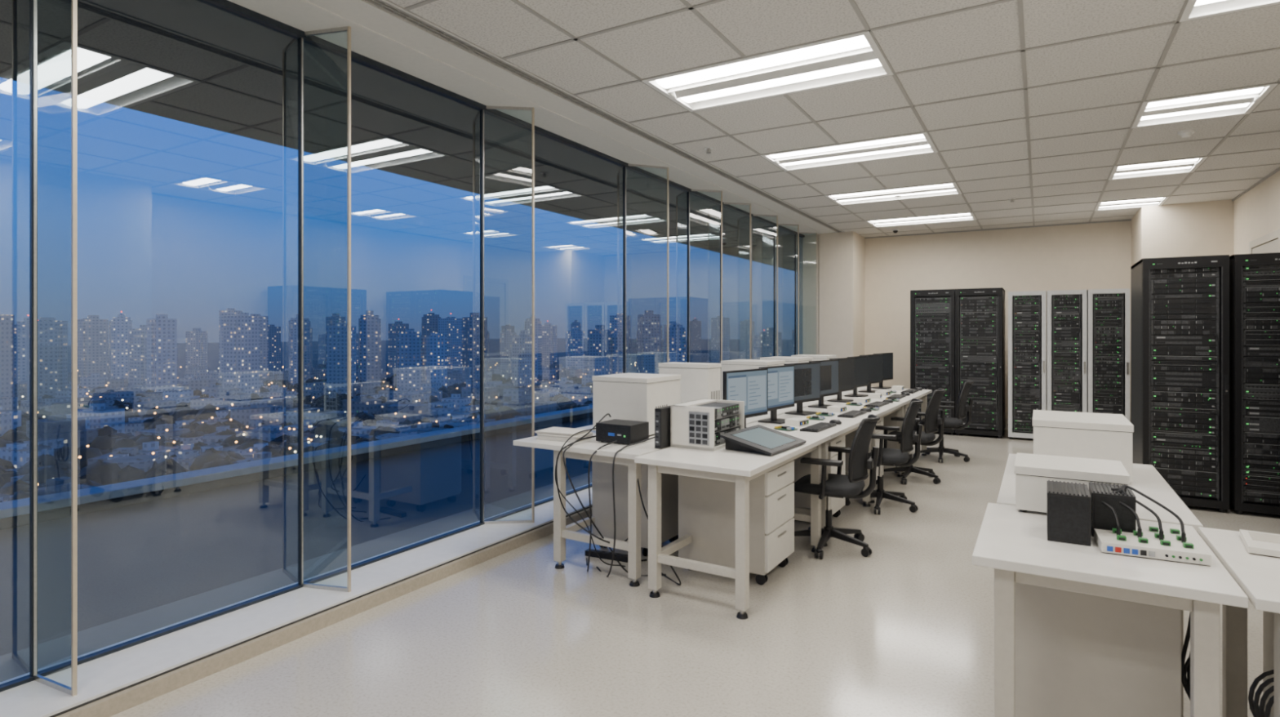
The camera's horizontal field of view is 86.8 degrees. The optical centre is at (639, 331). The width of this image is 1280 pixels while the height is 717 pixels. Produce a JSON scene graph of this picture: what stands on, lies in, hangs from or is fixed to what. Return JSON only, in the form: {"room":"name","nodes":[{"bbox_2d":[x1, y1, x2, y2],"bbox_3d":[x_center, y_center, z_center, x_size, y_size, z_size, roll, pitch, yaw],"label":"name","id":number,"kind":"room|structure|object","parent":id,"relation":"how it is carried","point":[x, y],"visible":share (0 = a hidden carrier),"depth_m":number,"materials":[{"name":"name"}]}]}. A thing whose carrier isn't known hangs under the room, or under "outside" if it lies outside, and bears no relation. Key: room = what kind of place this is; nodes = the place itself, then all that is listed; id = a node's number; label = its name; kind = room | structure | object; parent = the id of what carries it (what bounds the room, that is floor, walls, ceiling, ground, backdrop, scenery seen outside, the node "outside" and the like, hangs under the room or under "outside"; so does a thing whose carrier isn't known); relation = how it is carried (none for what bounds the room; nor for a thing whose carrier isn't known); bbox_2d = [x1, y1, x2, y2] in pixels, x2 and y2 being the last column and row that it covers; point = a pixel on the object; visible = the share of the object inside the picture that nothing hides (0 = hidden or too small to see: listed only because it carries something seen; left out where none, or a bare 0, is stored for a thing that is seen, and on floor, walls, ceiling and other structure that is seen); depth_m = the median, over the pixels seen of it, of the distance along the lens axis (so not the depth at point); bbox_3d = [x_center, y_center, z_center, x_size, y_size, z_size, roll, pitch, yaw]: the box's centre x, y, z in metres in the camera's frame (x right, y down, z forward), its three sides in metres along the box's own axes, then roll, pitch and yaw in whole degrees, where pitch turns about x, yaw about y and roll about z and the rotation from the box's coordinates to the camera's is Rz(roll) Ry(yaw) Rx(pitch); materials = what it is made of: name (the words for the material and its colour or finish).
{"room":"computer lab","nodes":[
{"label":"computer lab","id":0,"kind":"room"},
{"bbox_2d":[110,424,1279,716],"bbox_3d":[1.943,1.620,4.660,5.940,0.200,15.300,0,0,31],"label":"floor","id":1,"kind":"structure","parent":0,"point":[905,628],"depth_m":3.31,"materials":[{"name":"stone"}]},
{"bbox_2d":[513,424,670,586],"bbox_3d":[-0.045,1.120,4.816,0.980,0.800,1.425,0,0,32],"label":"workbench","id":2,"kind":"object","parent":1,"relation":"on","point":[584,449],"visible":0.55,"depth_m":4.21,"materials":[{"name":"laminate"}]},
{"bbox_2d":[534,426,593,442],"bbox_3d":[-0.508,0.692,4.546,0.321,0.057,0.235,0,0,26],"label":"paper stack","id":3,"kind":"object","parent":2,"relation":"on","point":[552,433],"visible":0.84,"depth_m":4.48,"materials":[{"name":"white paper"}]},
{"bbox_2d":[595,418,648,444],"bbox_3d":[-0.116,0.657,4.429,0.270,0.125,0.226,0,0,32],"label":"box","id":4,"kind":"object","parent":2,"relation":"on","point":[624,431],"visible":0.94,"depth_m":4.35,"materials":[{"name":"black plastic"}]},
{"bbox_2d":[591,372,680,435],"bbox_3d":[-0.020,0.520,4.912,0.460,0.400,0.485,0,0,32],"label":"box","id":5,"kind":"object","parent":2,"relation":"on","point":[628,396],"visible":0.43,"depth_m":4.72,"materials":[{"name":"white cardboard"}]},
{"bbox_2d":[585,548,646,562],"bbox_3d":[-0.167,1.501,4.526,0.430,0.038,0.080,0,0,19],"label":"power strip","id":6,"kind":"object","parent":1,"relation":"on","point":[602,554],"visible":0.65,"depth_m":4.52,"materials":[{"name":"black plastic"}]},
{"bbox_2d":[555,413,681,585],"bbox_3d":[-0.066,1.050,4.250,0.767,0.974,0.651,0,0,31],"label":"cable bundle","id":7,"kind":"object","parent":1,"relation":"on","point":[582,437],"visible":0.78,"depth_m":4.13,"materials":[{"name":"rubber"}]},
{"bbox_2d":[591,461,678,555],"bbox_3d":[-0.003,1.192,4.826,0.480,0.655,0.488,0,0,32],"label":"storage cabinet","id":8,"kind":"object","parent":1,"relation":"on","point":[602,510],"visible":0.34,"depth_m":4.67,"materials":[{"name":"metal"}]},
{"bbox_2d":[634,431,830,619],"bbox_3d":[0.646,1.120,4.289,0.710,0.800,1.425,0,0,32],"label":"workbench","id":9,"kind":"object","parent":1,"relation":"on","point":[739,467],"visible":0.87,"depth_m":3.85,"materials":[{"name":"laminate"}]},
{"bbox_2d":[654,405,670,448],"bbox_3d":[0.120,0.592,4.179,0.045,0.253,0.180,0,0,32],"label":"switch","id":10,"kind":"object","parent":9,"relation":"on","point":[662,415],"visible":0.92,"depth_m":4.17,"materials":[{"name":"black plastic"}]},
{"bbox_2d":[670,398,744,450],"bbox_3d":[0.437,0.590,4.341,0.300,0.260,0.468,0,0,32],"label":"chassis","id":11,"kind":"object","parent":9,"relation":"on","point":[700,424],"visible":0.88,"depth_m":4.18,"materials":[{"name":"metal"}]},
{"bbox_2d":[722,368,768,427],"bbox_3d":[0.755,0.497,4.869,0.200,0.445,0.560,0,0,41],"label":"computer monitor","id":12,"kind":"object","parent":9,"relation":"on","point":[750,386],"visible":0.84,"depth_m":4.87,"materials":[{"name":"black plastic"}]},
{"bbox_2d":[720,424,806,455],"bbox_3d":[0.772,0.671,4.205,0.335,0.098,0.540,0,0,35],"label":"tablet","id":13,"kind":"object","parent":9,"relation":"on","point":[757,438],"visible":1,"depth_m":4.13,"materials":[{"name":"black plastic"}]},
{"bbox_2d":[678,460,794,584],"bbox_3d":[0.627,1.172,4.357,0.606,0.695,0.480,0,0,32],"label":"drawer pedestal","id":14,"kind":"object","parent":1,"relation":"on","point":[706,507],"visible":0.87,"depth_m":4.17,"materials":[{"name":"metal"}]},
{"bbox_2d":[746,407,796,424],"bbox_3d":[0.713,1.120,6.028,0.980,0.800,1.425,0,0,32],"label":"workbench","id":15,"kind":"object","parent":1,"relation":"on","point":[750,420],"visible":0.02,"depth_m":5.76,"materials":[{"name":"laminate"}]},
{"bbox_2d":[657,361,721,403],"bbox_3d":[0.420,0.495,5.739,0.470,0.450,0.255,0,0,32],"label":"equipment box","id":16,"kind":"object","parent":15,"relation":"on","point":[698,380],"visible":0.41,"depth_m":5.61,"materials":[{"name":"white plastic"}]},
{"bbox_2d":[720,395,836,408],"bbox_3d":[1.470,1.120,7.241,0.980,0.800,1.425,0,0,32],"label":"workbench","id":17,"kind":"object","parent":1,"relation":"on","point":[832,397],"visible":0.02,"depth_m":6.89,"materials":[{"name":"laminate"}]},
{"bbox_2d":[720,359,785,399],"bbox_3d":[1.162,0.510,6.956,0.500,0.420,0.505,0,0,32],"label":"equipment box","id":18,"kind":"object","parent":17,"relation":"on","point":[736,364],"visible":0.16,"depth_m":6.79,"materials":[{"name":"white plastic"}]},
{"bbox_2d":[760,355,812,364],"bbox_3d":[1.688,0.510,7.806,0.450,0.420,0.505,0,0,32],"label":"equipment box","id":19,"kind":"object","parent":17,"relation":"on","point":[788,359],"visible":0.12,"depth_m":7.61,"materials":[{"name":"white plastic"}]},
{"bbox_2d":[746,408,878,546],"bbox_3d":[1.404,1.120,5.502,0.710,0.800,1.425,0,0,32],"label":"workbench","id":20,"kind":"object","parent":1,"relation":"on","point":[848,425],"visible":0.23,"depth_m":5.21,"materials":[{"name":"laminate"}]},
{"bbox_2d":[758,364,794,424],"bbox_3d":[1.086,0.497,5.399,0.200,0.445,0.560,0,0,39],"label":"computer monitor","id":21,"kind":"object","parent":20,"relation":"on","point":[780,378],"visible":0.73,"depth_m":5.40,"materials":[{"name":"black plastic"}]},
{"bbox_2d":[773,425,798,431],"bbox_3d":[1.067,0.707,4.954,0.110,0.026,0.140,0,0,-44],"label":"circuit board","id":22,"kind":"object","parent":20,"relation":"on","point":[780,427],"visible":1,"depth_m":4.93,"materials":[{"name":"plastic"}]},
{"bbox_2d":[785,417,808,426],"bbox_3d":[1.213,0.698,5.216,0.130,0.045,0.160,0,0,41],"label":"enclosure","id":23,"kind":"object","parent":20,"relation":"on","point":[795,421],"visible":1,"depth_m":5.17,"materials":[{"name":"white plastic"}]},
{"bbox_2d":[784,361,820,415],"bbox_3d":[1.417,0.497,5.929,0.200,0.445,0.560,0,0,45],"label":"computer monitor","id":24,"kind":"object","parent":20,"relation":"on","point":[806,375],"visible":0.73,"depth_m":5.93,"materials":[{"name":"black plastic"}]},
{"bbox_2d":[800,422,836,432],"bbox_3d":[1.328,0.710,5.028,0.134,0.020,0.430,0,0,34],"label":"keyboard","id":25,"kind":"object","parent":20,"relation":"on","point":[820,426],"visible":1,"depth_m":4.96,"materials":[{"name":"black plastic"}]},
{"bbox_2d":[826,404,846,412],"bbox_3d":[1.778,0.698,6.102,0.130,0.045,0.160,0,0,37],"label":"enclosure","id":26,"kind":"object","parent":20,"relation":"on","point":[834,408],"visible":1,"depth_m":6.05,"materials":[{"name":"white plastic"}]},
{"bbox_2d":[837,409,866,417],"bbox_3d":[1.831,0.710,5.833,0.134,0.020,0.430,0,0,33],"label":"keyboard","id":27,"kind":"object","parent":20,"relation":"on","point":[854,413],"visible":1,"depth_m":5.77,"materials":[{"name":"black plastic"}]},
{"bbox_2d":[792,435,844,516],"bbox_3d":[1.347,1.172,5.546,0.566,0.695,0.420,0,0,32],"label":"drawer pedestal","id":28,"kind":"object","parent":1,"relation":"on","point":[801,500],"visible":0.3,"depth_m":5.35,"materials":[{"name":"metal"}]},
{"bbox_2d":[794,413,879,559],"bbox_3d":[1.350,1.051,4.778,0.650,0.938,0.625,0,0,27],"label":"office chair","id":29,"kind":"object","parent":1,"relation":"on","point":[838,485],"visible":0.84,"depth_m":4.61,"materials":[{"name":"black fabric"}]},
{"bbox_2d":[841,386,866,395],"bbox_3d":[2.228,1.120,8.454,0.980,0.800,1.425,0,0,32],"label":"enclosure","id":30,"kind":"object","parent":1,"relation":"on","point":[859,388],"visible":0.05,"depth_m":8.10,"materials":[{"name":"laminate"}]},
{"bbox_2d":[791,354,835,360],"bbox_3d":[2.181,0.510,8.501,0.450,0.420,0.405,0,0,32],"label":"equipment box","id":31,"kind":"object","parent":30,"relation":"on","point":[815,357],"visible":0.11,"depth_m":8.34,"materials":[{"name":"white plastic"}]},
{"bbox_2d":[802,395,909,502],"bbox_3d":[2.161,1.120,6.715,0.710,0.800,1.425,0,0,32],"label":"workbench","id":32,"kind":"object","parent":1,"relation":"on","point":[887,409],"visible":0.27,"depth_m":6.66,"materials":[{"name":"laminate"}]},
{"bbox_2d":[808,359,839,408],"bbox_3d":[1.748,0.497,6.459,0.200,0.445,0.560,0,0,42],"label":"computer monitor","id":33,"kind":"object","parent":32,"relation":"on","point":[829,369],"visible":0.69,"depth_m":6.48,"materials":[{"name":"black plastic"}]},
{"bbox_2d":[827,356,854,402],"bbox_3d":[2.079,0.497,6.989,0.200,0.445,0.560,0,0,41],"label":"computer monitor","id":34,"kind":"object","parent":32,"relation":"on","point":[846,365],"visible":0.7,"depth_m":7.01,"materials":[{"name":"black plastic"}]},
{"bbox_2d":[853,396,871,403],"bbox_3d":[2.255,0.698,6.865,0.130,0.045,0.160,0,0,37],"label":"enclosure","id":35,"kind":"object","parent":32,"relation":"on","point":[860,399],"visible":0.98,"depth_m":6.82,"materials":[{"name":"white plastic"}]},
{"bbox_2d":[863,400,888,407],"bbox_3d":[2.308,0.710,6.596,0.134,0.020,0.430,0,0,34],"label":"keyboard","id":36,"kind":"object","parent":32,"relation":"on","point":[877,403],"visible":1,"depth_m":6.54,"materials":[{"name":"black plastic"}]},
{"bbox_2d":[844,417,883,484],"bbox_3d":[2.088,1.172,6.734,0.566,0.695,0.420,0,0,32],"label":"drawer pedestal","id":37,"kind":"object","parent":1,"relation":"on","point":[849,437],"visible":0.12,"depth_m":6.54,"materials":[{"name":"metal"}]},
{"bbox_2d":[844,398,923,514],"bbox_3d":[2.110,1.051,5.886,0.650,0.938,0.625,0,0,24],"label":"office chair","id":38,"kind":"object","parent":1,"relation":"on","point":[886,456],"visible":0.84,"depth_m":5.71,"materials":[{"name":"black fabric"}]},
{"bbox_2d":[849,388,932,474],"bbox_3d":[2.919,1.120,7.927,0.710,0.800,1.425,0,0,32],"label":"workbench","id":39,"kind":"object","parent":1,"relation":"on","point":[921,394],"visible":0.23,"depth_m":8.09,"materials":[{"name":"laminate"}]},
{"bbox_2d":[844,355,868,397],"bbox_3d":[2.410,0.497,7.519,0.200,0.445,0.560,0,0,39],"label":"computer monitor","id":40,"kind":"object","parent":39,"relation":"on","point":[861,362],"visible":0.74,"depth_m":7.54,"materials":[{"name":"black plastic"}]},
{"bbox_2d":[857,353,883,392],"bbox_3d":[2.742,0.497,8.049,0.200,0.445,0.560,0,0,45],"label":"computer monitor","id":41,"kind":"object","parent":39,"relation":"on","point":[875,361],"visible":0.63,"depth_m":8.07,"materials":[{"name":"black plastic"}]},
{"bbox_2d":[868,392,882,398],"bbox_3d":[2.547,0.698,7.332,0.130,0.045,0.160,0,0,24],"label":"enclosure","id":42,"kind":"object","parent":39,"relation":"on","point":[872,395],"visible":0.99,"depth_m":7.27,"materials":[{"name":"white plastic"}]},
{"bbox_2d":[871,352,893,389],"bbox_3d":[3.073,0.497,8.579,0.200,0.445,0.560,0,0,42],"label":"computer monitor","id":43,"kind":"object","parent":39,"relation":"on","point":[887,357],"visible":0.6,"depth_m":8.62,"materials":[{"name":"black plastic"}]},
{"bbox_2d":[875,390,891,395],"bbox_3d":[2.759,0.698,7.670,0.130,0.045,0.160,0,0,39],"label":"enclosure","id":44,"kind":"object","parent":39,"relation":"on","point":[885,393],"visible":0.96,"depth_m":7.61,"materials":[{"name":"white plastic"}]},
{"bbox_2d":[885,394,906,399],"bbox_3d":[2.785,0.710,7.360,0.134,0.020,0.430,0,0,31],"label":"keyboard","id":45,"kind":"object","parent":39,"relation":"on","point":[894,396],"visible":0.99,"depth_m":7.28,"materials":[{"name":"black plastic"}]},
{"bbox_2d":[891,385,904,390],"bbox_3d":[3.183,0.698,8.350,0.130,0.045,0.160,0,0,30],"label":"enclosure","id":46,"kind":"object","parent":39,"relation":"on","point":[894,387],"visible":1,"depth_m":8.29,"materials":[{"name":"white plastic"}]},
{"bbox_2d":[883,404,909,448],"bbox_3d":[2.857,1.172,7.963,0.566,0.695,0.420,0,0,32],"label":"drawer pedestal","id":47,"kind":"object","parent":1,"relation":"on","point":[886,420],"visible":0.03,"depth_m":7.72,"materials":[{"name":"metal"}]},
{"bbox_2d":[882,388,946,484],"bbox_3d":[2.794,1.051,6.965,0.650,0.938,0.625,0,0,32],"label":"office chair","id":48,"kind":"object","parent":1,"relation":"on","point":[931,420],"visible":0.83,"depth_m":6.79,"materials":[{"name":"black fabric"}]},
{"bbox_2d":[910,288,955,435],"bbox_3d":[4.555,0.450,10.423,0.610,2.140,0.920,0,0,31],"label":"rack","id":49,"kind":"object","parent":1,"relation":"on","point":[932,312],"visible":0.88,"depth_m":10.06,"materials":[{"name":"black metal"}]},
{"bbox_2d":[913,380,973,462],"bbox_3d":[3.619,1.051,8.084,0.650,0.938,0.625,0,0,25],"label":"office chair","id":50,"kind":"object","parent":1,"relation":"on","point":[952,423],"visible":0.73,"depth_m":7.93,"materials":[{"name":"black plastic"}]},
{"bbox_2d":[955,287,1004,438],"bbox_3d":[5.084,0.450,10.110,0.610,2.140,0.920,0,0,31],"label":"rack","id":51,"kind":"object","parent":1,"relation":"on","point":[980,313],"visible":0.91,"depth_m":9.76,"materials":[{"name":"black metal"}]},
{"bbox_2d":[1008,290,1045,439],"bbox_3d":[5.592,0.480,9.780,0.460,2.080,0.870,0,0,31],"label":"rack","id":52,"kind":"object","parent":1,"relation":"on","point":[1026,309],"visible":0.96,"depth_m":9.47,"materials":[{"name":"black metal"}]},
{"bbox_2d":[1046,289,1086,412],"bbox_3d":[5.997,0.480,9.541,0.460,2.080,0.870,0,0,31],"label":"rack","id":53,"kind":"object","parent":1,"relation":"on","point":[1066,309],"visible":0.77,"depth_m":9.23,"materials":[{"name":"black metal"}]},
{"bbox_2d":[1014,582,1181,716],"bbox_3d":[1.639,1.175,2.497,0.500,0.690,0.448,0,0,31],"label":"panel","id":54,"kind":"object","parent":1,"relation":"on","point":[1077,654],"visible":0.72,"depth_m":2.30,"materials":[{"name":"metal"}]},
{"bbox_2d":[996,453,1203,716],"bbox_3d":[2.135,1.120,3.257,0.680,0.800,1.320,0,0,31],"label":"workbench","id":55,"kind":"object","parent":1,"relation":"on","point":[1146,478],"visible":0.09,"depth_m":2.93,"materials":[{"name":"laminate"}]},
{"bbox_2d":[1032,409,1133,482],"bbox_3d":[2.258,0.580,3.483,0.410,0.280,0.505,0,0,31],"label":"equipment box","id":56,"kind":"object","parent":55,"relation":"on","point":[1103,436],"visible":0.65,"depth_m":3.29,"materials":[{"name":"white plastic"}]},
{"bbox_2d":[1086,288,1129,421],"bbox_3d":[6.401,0.480,9.302,0.460,2.080,0.870,0,0,31],"label":"rack","id":57,"kind":"object","parent":1,"relation":"on","point":[1108,310],"visible":0.81,"depth_m":8.99,"materials":[{"name":"black metal"}]},
{"bbox_2d":[972,502,1248,716],"bbox_3d":[1.557,1.120,2.344,0.675,0.800,0.780,0,0,31],"label":"workbench","id":58,"kind":"object","parent":1,"relation":"on","point":[1012,542],"visible":0.77,"depth_m":2.09,"materials":[{"name":"laminate"}]},
{"bbox_2d":[1046,480,1090,546],"bbox_3d":[1.511,0.635,2.393,0.125,0.169,0.222,0,0,31],"label":"supplies","id":59,"kind":"object","parent":58,"relation":"on","point":[1068,504],"visible":1,"depth_m":2.31,"materials":[{"name":"black plastic"}]},
{"bbox_2d":[1014,452,1129,512],"bbox_3d":[1.738,0.627,2.748,0.375,0.185,0.340,0,0,31],"label":"equipment box","id":60,"kind":"object","parent":58,"relation":"on","point":[1032,471],"visible":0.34,"depth_m":2.67,"materials":[{"name":"white plastic"}]},
{"bbox_2d":[1088,481,1135,537],"bbox_3d":[1.686,0.640,2.423,0.125,0.159,0.192,0,0,31],"label":"supplies","id":61,"kind":"object","parent":58,"relation":"on","point":[1102,517],"visible":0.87,"depth_m":2.35,"materials":[{"name":"black plastic"}]},
{"bbox_2d":[1093,484,1211,565],"bbox_3d":[1.697,0.629,2.280,0.280,0.181,0.334,0,0,27],"label":"controller","id":62,"kind":"object","parent":58,"relation":"on","point":[1159,541],"visible":0.98,"depth_m":2.20,"materials":[{"name":"white plastic"}]},
{"bbox_2d":[1130,254,1229,512],"bbox_3d":[4.880,0.440,6.164,0.585,2.160,0.920,0,0,31],"label":"rack","id":63,"kind":"object","parent":1,"relation":"on","point":[1180,306],"visible":0.93,"depth_m":5.82,"materials":[{"name":"black metal"}]},
{"bbox_2d":[1181,613,1190,699],"bbox_3d":[1.946,1.176,2.362,0.112,0.713,0.159,0,0,31],"label":"cable bundle","id":64,"kind":"object","parent":1,"relation":"on","point":[1185,668],"visible":0.15,"depth_m":2.34,"materials":[{"name":"rubber"}]},
{"bbox_2d":[1198,526,1279,716],"bbox_3d":[2.171,1.120,1.981,0.720,0.800,0.780,0,0,31],"label":"workbench","id":65,"kind":"object","parent":1,"relation":"on","point":[1258,575],"visible":0.85,"depth_m":2.30,"materials":[{"name":"laminate"}]},
{"bbox_2d":[1239,528,1279,556],"bbox_3d":[2.230,0.707,2.147,0.473,0.026,0.240,0,0,36],"label":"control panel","id":66,"kind":"object","parent":65,"relation":"on","point":[1255,542],"visible":1,"depth_m":2.24,"materials":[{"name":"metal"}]},
{"bbox_2d":[1229,252,1279,515],"bbox_3d":[5.416,0.440,5.847,0.600,2.160,0.920,0,0,31],"label":"rack","id":67,"kind":"object","parent":1,"relation":"on","point":[1254,278],"visible":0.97,"depth_m":5.59,"materials":[{"name":"black metal"}]},
{"bbox_2d":[1248,669,1274,716],"bbox_3d":[1.875,1.166,1.952,0.168,0.693,0.102,0,0,31],"label":"cable bundle","id":68,"kind":"object","parent":1,"relation":"on","point":[1256,710],"visible":0.84,"depth_m":1.99,"materials":[{"name":"rubber"}]},
{"bbox_2d":[1262,610,1274,716],"bbox_3d":[2.296,1.175,2.074,0.500,0.690,0.448,0,0,31],"label":"storage cabinet","id":69,"kind":"object","parent":1,"relation":"on","point":[1268,616],"visible":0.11,"depth_m":2.31,"materials":[{"name":"metal"}]},
{"bbox_2d":[306,0,1279,237],"bbox_3d":[1.943,-1.830,4.660,5.940,0.300,15.000,0,0,31],"label":"ceiling","id":70,"kind":"structure","parent":0,"point":[681,41],"depth_m":4.64,"materials":[{"name":"tile"}]},
{"bbox_2d":[357,0,844,232],"bbox_3d":[-0.189,-1.706,5.398,0.120,0.068,14.100,0,0,31],"label":"trim","id":71,"kind":"structure","parent":70,"relation":"attached to","point":[460,44],"depth_m":4.64,"materials":[{"name":"paint"}]},
{"bbox_2d":[641,31,893,111],"bbox_3d":[0.831,-1.736,4.470,1.470,0.128,0.742,0,0,31],"label":"recessed light","id":72,"kind":"object","parent":70,"relation":"in","point":[856,57],"visible":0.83,"depth_m":4.47,"materials":[{"name":"white plastic"}]},
{"bbox_2d":[381,0,1279,238],"bbox_3d":[2.222,-1.673,4.495,4.992,0.025,15.000,0,0,31],"label":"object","id":73,"kind":"structure","parent":70,"relation":"attached to","point":[1020,2],"depth_m":4.97,"materials":[{"name":"metal"}]},
{"bbox_2d":[760,132,937,171],"bbox_3d":[1.964,-1.736,6.386,1.470,0.128,0.742,0,0,31],"label":"recessed light","id":74,"kind":"object","parent":70,"relation":"in","point":[917,144],"visible":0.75,"depth_m":6.42,"materials":[{"name":"white plastic"}]},
{"bbox_2d":[825,182,961,204],"bbox_3d":[3.098,-1.736,8.302,1.470,0.128,0.742,0,0,31],"label":"recessed light","id":75,"kind":"object","parent":70,"relation":"in","point":[947,188],"visible":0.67,"depth_m":8.35,"materials":[{"name":"white plastic"}]},
{"bbox_2d":[865,212,976,227],"bbox_3d":[4.231,-1.736,10.218,1.470,0.128,0.742,0,0,31],"label":"recessed light","id":76,"kind":"object","parent":70,"relation":"in","point":[968,215],"visible":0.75,"depth_m":10.29,"materials":[{"name":"white plastic"}]},
{"bbox_2d":[1094,195,1169,210],"bbox_3d":[6.445,-1.736,8.909,0.735,0.128,0.742,0,0,31],"label":"recessed light","id":77,"kind":"object","parent":70,"relation":"in","point":[1131,203],"visible":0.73,"depth_m":8.97,"materials":[{"name":"white plastic"}]},
{"bbox_2d":[1108,156,1207,180],"bbox_3d":[5.312,-1.736,6.993,0.735,0.128,0.742,0,0,31],"label":"recessed light","id":78,"kind":"object","parent":70,"relation":"in","point":[1187,165],"visible":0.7,"depth_m":7.04,"materials":[{"name":"white plastic"}]},
{"bbox_2d":[1177,128,1194,137],"bbox_3d":[4.589,-1.657,5.692,0.110,0.045,0.110,0,0,31],"label":"smoke detector","id":79,"kind":"object","parent":70,"relation":"attached to","point":[1185,133],"visible":1,"depth_m":5.66,"materials":[{"name":"white plastic"}]},
{"bbox_2d":[1131,83,1277,128],"bbox_3d":[4.179,-1.736,5.077,0.735,0.128,0.742,0,0,31],"label":"recessed light","id":80,"kind":"object","parent":70,"relation":"in","point":[1240,101],"visible":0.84,"depth_m":5.10,"materials":[{"name":"white plastic"}]},
{"bbox_2d":[1178,0,1279,22],"bbox_3d":[3.046,-1.736,3.161,0.735,0.128,0.742,0,0,31],"label":"recessed light","id":81,"kind":"object","parent":70,"relation":"in","point":[1194,9],"visible":0.78,"depth_m":3.55,"materials":[{"name":"white plastic"}]},
{"bbox_2d":[799,234,818,354],"bbox_3d":[3.144,-0.080,12.152,0.380,3.200,0.880,0,0,31],"label":"wall","id":82,"kind":"structure","parent":0,"point":[807,244],"depth_m":11.77,"materials":[{"name":"beige paint"}]},
{"bbox_2d":[0,482,591,716],"bbox_3d":[-0.386,1.475,6.037,0.490,0.090,15.000,0,0,31],"label":"window sill","id":83,"kind":"structure","parent":82,"relation":"attached to","point":[113,683],"depth_m":3.32,"materials":[{"name":"white stone"}]},
{"bbox_2d":[0,0,822,692],"bbox_3d":[-0.610,-0.125,5.658,0.390,3.110,14.120,0,0,31],"label":"window frame rail","id":84,"kind":"structure","parent":82,"relation":"in","point":[371,49],"depth_m":4.41,"materials":[{"name":"metal"}]},
{"bbox_2d":[30,0,77,696],"bbox_3d":[-2.363,-0.121,2.726,0.320,3.103,0.020,0,0,25],"label":"glass","id":85,"kind":"object","parent":84,"relation":"attached to","point":[73,691],"visible":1,"depth_m":2.78,"materials":[{"name":"glass"}]},
{"bbox_2d":[297,26,351,591],"bbox_3d":[-1.752,-0.121,3.758,0.334,3.103,0.023,0,0,14],"label":"glass","id":86,"kind":"object","parent":84,"relation":"attached to","point":[300,41],"visible":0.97,"depth_m":3.78,"materials":[{"name":"glass"}]},
{"bbox_2d":[480,106,534,524],"bbox_3d":[-0.989,-0.121,5.046,0.399,3.103,0.028,0,0,-6],"label":"window frame","id":87,"kind":"structure","parent":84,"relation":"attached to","point":[482,112],"depth_m":5.02,"materials":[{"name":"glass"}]},
{"bbox_2d":[622,163,668,373],"bbox_3d":[0.064,-0.121,6.823,0.490,3.103,0.030,0,0,-19],"label":"window frame","id":88,"kind":"structure","parent":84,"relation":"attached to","point":[629,164],"depth_m":6.75,"materials":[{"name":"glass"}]},
{"bbox_2d":[687,189,722,399],"bbox_3d":[0.769,-0.121,8.017,0.441,3.103,0.029,0,0,-13],"label":"window frame","id":89,"kind":"structure","parent":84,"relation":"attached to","point":[699,190],"depth_m":7.96,"materials":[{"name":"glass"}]},
{"bbox_2d":[720,202,751,363],"bbox_3d":[1.247,-0.121,8.826,0.427,3.103,0.029,0,0,-11],"label":"window frame","id":90,"kind":"structure","parent":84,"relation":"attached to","point":[735,203],"depth_m":8.86,"materials":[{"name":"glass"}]},
{"bbox_2d":[751,214,777,359],"bbox_3d":[1.782,-0.121,9.730,0.427,3.103,0.029,0,0,-11],"label":"window frame","id":91,"kind":"structure","parent":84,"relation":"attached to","point":[753,215],"depth_m":9.76,"materials":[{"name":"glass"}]},
{"bbox_2d":[773,223,799,356],"bbox_3d":[2.288,-0.121,10.586,0.420,3.103,0.029,0,0,-10],"label":"window frame","id":92,"kind":"structure","parent":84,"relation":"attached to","point":[797,225],"depth_m":10.59,"materials":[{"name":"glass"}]},
{"bbox_2d":[794,232,817,355],"bbox_3d":[2.812,-0.121,11.473,0.395,3.103,0.028,0,0,-5],"label":"window frame","id":93,"kind":"structure","parent":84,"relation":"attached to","point":[795,235],"depth_m":11.46,"materials":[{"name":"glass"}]},
{"bbox_2d":[817,231,864,358],"bbox_3d":[3.553,-0.080,11.910,0.590,3.200,0.880,0,0,31],"label":"wall column","id":94,"kind":"structure","parent":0,"point":[841,301],"depth_m":11.55,"materials":[{"name":"beige paint"}]},
{"bbox_2d":[864,220,1131,422],"bbox_3d":[5.799,-0.280,11.180,5.940,3.600,0.150,0,0,31],"label":"wall","id":95,"kind":"structure","parent":0,"point":[1093,255],"depth_m":11.18,"materials":[{"name":"beige paint"}]},
{"bbox_2d":[1131,199,1234,266],"bbox_3d":[7.468,-0.080,9.397,0.950,3.200,1.220,0,0,31],"label":"pilaster","id":96,"kind":"object","parent":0,"point":[1199,228],"visible":0.36,"depth_m":8.88,"materials":[{"name":"beige paint"}]},
{"bbox_2d":[1234,169,1279,254],"bbox_3d":[4.434,-0.280,3.186,0.150,3.600,15.000,0,0,31],"label":"wall","id":97,"kind":"structure","parent":0,"point":[1256,211],"depth_m":7.69,"materials":[{"name":"beige paint"}]},
{"bbox_2d":[1248,228,1279,253],"bbox_3d":[6.781,0.240,7.375,0.073,2.560,1.200,0,0,31],"label":"door","id":98,"kind":"structure","parent":97,"relation":"in","point":[1273,246],"depth_m":7.29,"materials":[{"name":"paint"}]},
{"label":"outside","id":99,"kind":"structure","parent":0,"visible":0},
{"bbox_2d":[0,308,797,502],"bbox_3d":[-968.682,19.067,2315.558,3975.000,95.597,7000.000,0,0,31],"label":"city skyline","id":100,"kind":"object","parent":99,"point":[150,404],"visible":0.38,"depth_m":548.04,"materials":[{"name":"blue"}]},
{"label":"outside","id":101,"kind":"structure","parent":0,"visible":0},
{"bbox_2d":[0,0,797,681],"bbox_3d":[-0.003,-0.155,10.632,3.430,4.050,29.700,0,0,31],"label":"window glass","id":102,"kind":"object","parent":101,"point":[154,553],"visible":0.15,"depth_m":5.24,"materials":[{"name":"glass"}]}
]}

